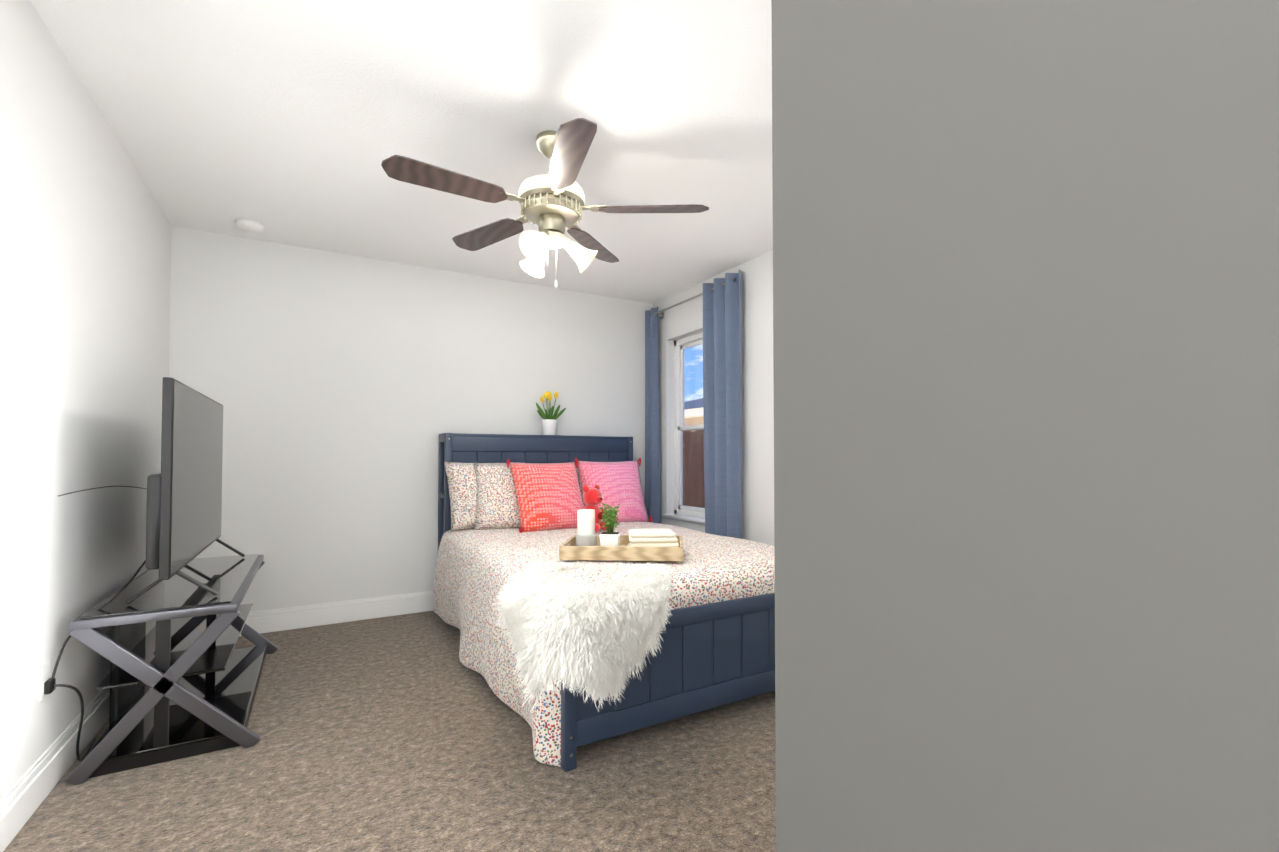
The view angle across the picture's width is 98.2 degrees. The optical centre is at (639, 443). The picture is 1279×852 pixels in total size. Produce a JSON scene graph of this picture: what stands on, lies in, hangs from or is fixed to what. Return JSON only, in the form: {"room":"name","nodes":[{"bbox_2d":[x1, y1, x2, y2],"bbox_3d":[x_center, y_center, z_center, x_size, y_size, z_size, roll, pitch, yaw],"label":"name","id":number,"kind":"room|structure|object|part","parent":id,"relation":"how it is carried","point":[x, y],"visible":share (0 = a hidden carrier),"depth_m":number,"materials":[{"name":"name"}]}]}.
{"room":"bedroom","nodes":[
{"label":"bedroom","id":0,"kind":"room"},
{"bbox_2d":[0,0,171,799],"bbox_3d":[-1.621,-0.104,1.159,0.140,2.440,4.966,1,-2,-30],"label":"wall","id":1,"kind":"structure","parent":0,"point":[85,253],"depth_m":1.90,"materials":[{"name":"white paint"}]},
{"bbox_2d":[0,688,109,851],"bbox_3d":[-1.543,1.047,1.155,0.015,0.138,4.726,1,-2,-30],"label":"baseboard","id":2,"kind":"structure","parent":1,"relation":"attached to","point":[25,796],"depth_m":1.78,"materials":[{"name":"white"}]},
{"bbox_2d":[39,659,95,761],"bbox_3d":[-1.961,0.915,1.944,0.084,0.422,0.415,1,-2,-30],"label":"plug","id":3,"kind":"object","parent":1,"relation":"attached to","point":[48,685],"visible":1,"depth_m":1.79,"materials":[{"name":"black plastic"}]},
{"bbox_3d":[-1.900,0.758,1.784,0.024,0.115,0.070,1,-2,-30],"label":"plate","id":4,"kind":"part","parent":3,"relation":"part of","materials":[{"name":"white plastic"}]},
{"bbox_3d":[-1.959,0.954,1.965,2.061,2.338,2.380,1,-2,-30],"label":"cord","id":5,"kind":"part","parent":3,"relation":"part of","materials":[{"name":"black plastic"}]},
{"bbox_2d":[3,611,775,851],"bbox_3d":[-0.199,1.160,1.959,3.750,0.050,4.966,1,-2,-30],"label":"floor","id":6,"kind":"structure","parent":0,"point":[411,732],"depth_m":1.87,"materials":[{"name":"carpet"}]},
{"bbox_2d":[65,554,277,784],"bbox_3d":[-1.956,0.875,2.466,0.533,0.564,1.200,1,-2,-30],"label":"tv stand","id":7,"kind":"object","parent":6,"relation":"on","point":[181,680],"visible":0.85,"depth_m":2.06,"materials":[{"name":"grey metal"}]},
{"bbox_2d":[51,377,244,678],"bbox_3d":[-1.987,0.273,2.358,0.408,1.000,1.420,1,-2,-30],"label":"tv","id":8,"kind":"object","parent":7,"relation":"on","point":[184,508],"visible":0.9,"depth_m":2.12,"materials":[{"name":"black plastic"}]},
{"bbox_2d":[433,433,774,771],"bbox_3d":[-0.209,0.604,3.274,1.647,1.378,2.401,1,-2,-30],"label":"bed","id":9,"kind":"object","parent":6,"relation":"on","point":[564,658],"visible":0.81,"depth_m":2.33,"materials":[{"name":"white fabric"}]},
{"bbox_2d":[536,391,565,434],"bbox_3d":[-0.679,-0.238,4.245,0.218,0.348,0.200,1,-2,-30],"label":"pot","id":10,"kind":"object","parent":9,"relation":"on","point":[549,423],"visible":0.98,"depth_m":4.22,"materials":[{"name":"white ceramic"}]},
{"bbox_2d":[493,558,675,712],"bbox_3d":[-0.179,0.672,2.276,0.676,0.290,0.648,1,-2,-30],"label":"throw","id":11,"kind":"object","parent":9,"relation":"on","point":[597,579],"depth_m":2.15,"materials":[{"name":"white fur"}]},
{"bbox_2d":[583,485,611,531],"bbox_3d":[-0.284,0.409,3.523,0.194,0.293,0.211,-1,-2,40],"label":"teddy bear","id":12,"kind":"object","parent":9,"relation":"on","point":[592,498],"visible":0.69,"depth_m":3.49},
{"bbox_2d":[559,535,682,560],"bbox_3d":[-0.072,0.499,2.681,0.560,0.062,0.380,0,-1,3],"label":"tray","id":13,"kind":"object","parent":9,"relation":"on","point":[573,551],"visible":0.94,"depth_m":2.49,"materials":[{"name":"brown wood"}]},
{"bbox_2d":[576,509,596,545],"bbox_3d":[-0.264,0.423,2.744,0.104,0.190,0.104,0,-1,3],"label":"candle","id":14,"kind":"object","parent":13,"relation":"on","point":[586,535],"visible":0.79,"depth_m":2.71,"materials":[{"name":"white wax"}]},
{"bbox_2d":[599,503,620,546],"bbox_3d":[-0.143,0.400,2.651,0.104,0.232,0.108,0,-1,3],"label":"plant","id":15,"kind":"object","parent":13,"relation":"on","point":[609,537],"visible":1,"depth_m":2.64,"materials":[{"name":"green plant"}]},
{"bbox_2d":[627,528,678,546],"bbox_3d":[0.060,0.467,2.668,0.250,0.098,0.201,0,-1,-2],"label":"towels","id":16,"kind":"object","parent":13,"relation":"on","point":[652,537],"visible":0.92,"depth_m":2.58,"materials":[{"name":"beige fabric"}]},
{"bbox_2d":[30,0,772,303],"bbox_3d":[-0.199,-1.330,2.016,3.750,0.050,4.966,1,-2,-30],"label":"ceiling","id":17,"kind":"structure","parent":0,"point":[293,122],"depth_m":2.20,"materials":[{"name":"white paint"}]},
{"bbox_2d":[236,219,263,232],"bbox_3d":[-2.260,-1.259,3.218,0.136,0.036,0.136,1,-2,-30],"label":"smoke detector","id":18,"kind":"object","parent":17,"relation":"attached to","point":[247,225],"visible":1,"depth_m":3.18,"materials":[{"name":"white plastic"}]},
{"bbox_2d":[381,118,708,287],"bbox_3d":[-0.404,-0.978,2.318,1.236,0.640,1.268,1,-2,-30],"label":"fan","id":19,"kind":"object","parent":17,"relation":"hanging from","point":[552,202],"visible":1,"depth_m":2.25,"materials":[{"name":"brown wood"}]},
{"bbox_2d":[169,226,652,611],"bbox_3d":[-1.284,-0.036,4.147,3.450,2.440,0.140,1,-2,-30],"label":"wall","id":20,"kind":"structure","parent":0,"point":[345,390],"depth_m":3.72,"materials":[{"name":"white paint"}]},
{"bbox_2d":[240,591,432,635],"bbox_3d":[-1.310,1.113,4.017,3.240,0.138,0.015,1,-2,-30],"label":"baseboard","id":21,"kind":"structure","parent":20,"relation":"attached to","point":[272,620],"depth_m":3.62,"materials":[{"name":"white wood"}]},
{"bbox_2d":[653,250,773,545],"bbox_3d":[1.396,-0.066,2.835,0.140,2.440,4.826,1,-2,-30],"label":"wall","id":22,"kind":"structure","parent":0,"point":[682,320],"depth_m":3.80,"materials":[{"name":"white paint"}]},
{"bbox_2d":[663,514,704,523],"bbox_3d":[0.482,0.596,4.304,0.105,0.024,0.950,1,-2,-30],"label":"window sill","id":23,"kind":"structure","parent":22,"relation":"attached to","point":[689,518],"depth_m":4.42,"materials":[{"name":"white"}]},
{"bbox_2d":[674,332,704,517],"bbox_3d":[0.549,-0.151,4.360,0.060,1.480,0.910,1,-2,-30],"label":"window","id":24,"kind":"structure","parent":22,"relation":"in","point":[680,346],"depth_m":4.69,"materials":[{"name":"white"}]},
{"bbox_2d":[645,270,742,538],"bbox_3d":[0.385,0.001,4.303,0.126,2.345,1.266,1,-2,-30],"label":"curtains","id":25,"kind":"object","parent":22,"relation":"attached to","point":[722,356],"visible":0.81,"depth_m":3.94,"materials":[{"name":"blue fabric"}]},
{"bbox_2d":[771,0,1278,851],"bbox_3d":[0.311,-0.131,-0.021,0.010,2.440,0.880,1,-2,-30],"label":"wall","id":26,"kind":"structure","parent":0,"point":[1025,310],"depth_m":0.23,"materials":[{"name":"grey paint"}]},
{"label":"outside","id":27,"kind":"structure","parent":0,"visible":0},
{"bbox_3d":[10.381,2.134,27.103,39.860,0.050,44.000,1,-2,-30],"label":"ground","id":28,"kind":"structure","parent":27,"visible":0},
{"bbox_2d":[683,430,704,507],"bbox_3d":[1.051,0.724,7.285,0.080,1.864,9.094,1,-2,-30],"label":"fence","id":29,"kind":"object","parent":28,"relation":"on","point":[693,466],"depth_m":7.75,"materials":[{"name":"brown wood"}]},
{"bbox_2d":[684,398,703,431],"bbox_3d":[5.162,-0.115,19.484,8.400,4.100,16.800,1,-2,-30],"label":"house","id":30,"kind":"structure","parent":28,"relation":"on","point":[695,404],"depth_m":17.73,"materials":[{"name":"brick"}]}
]}

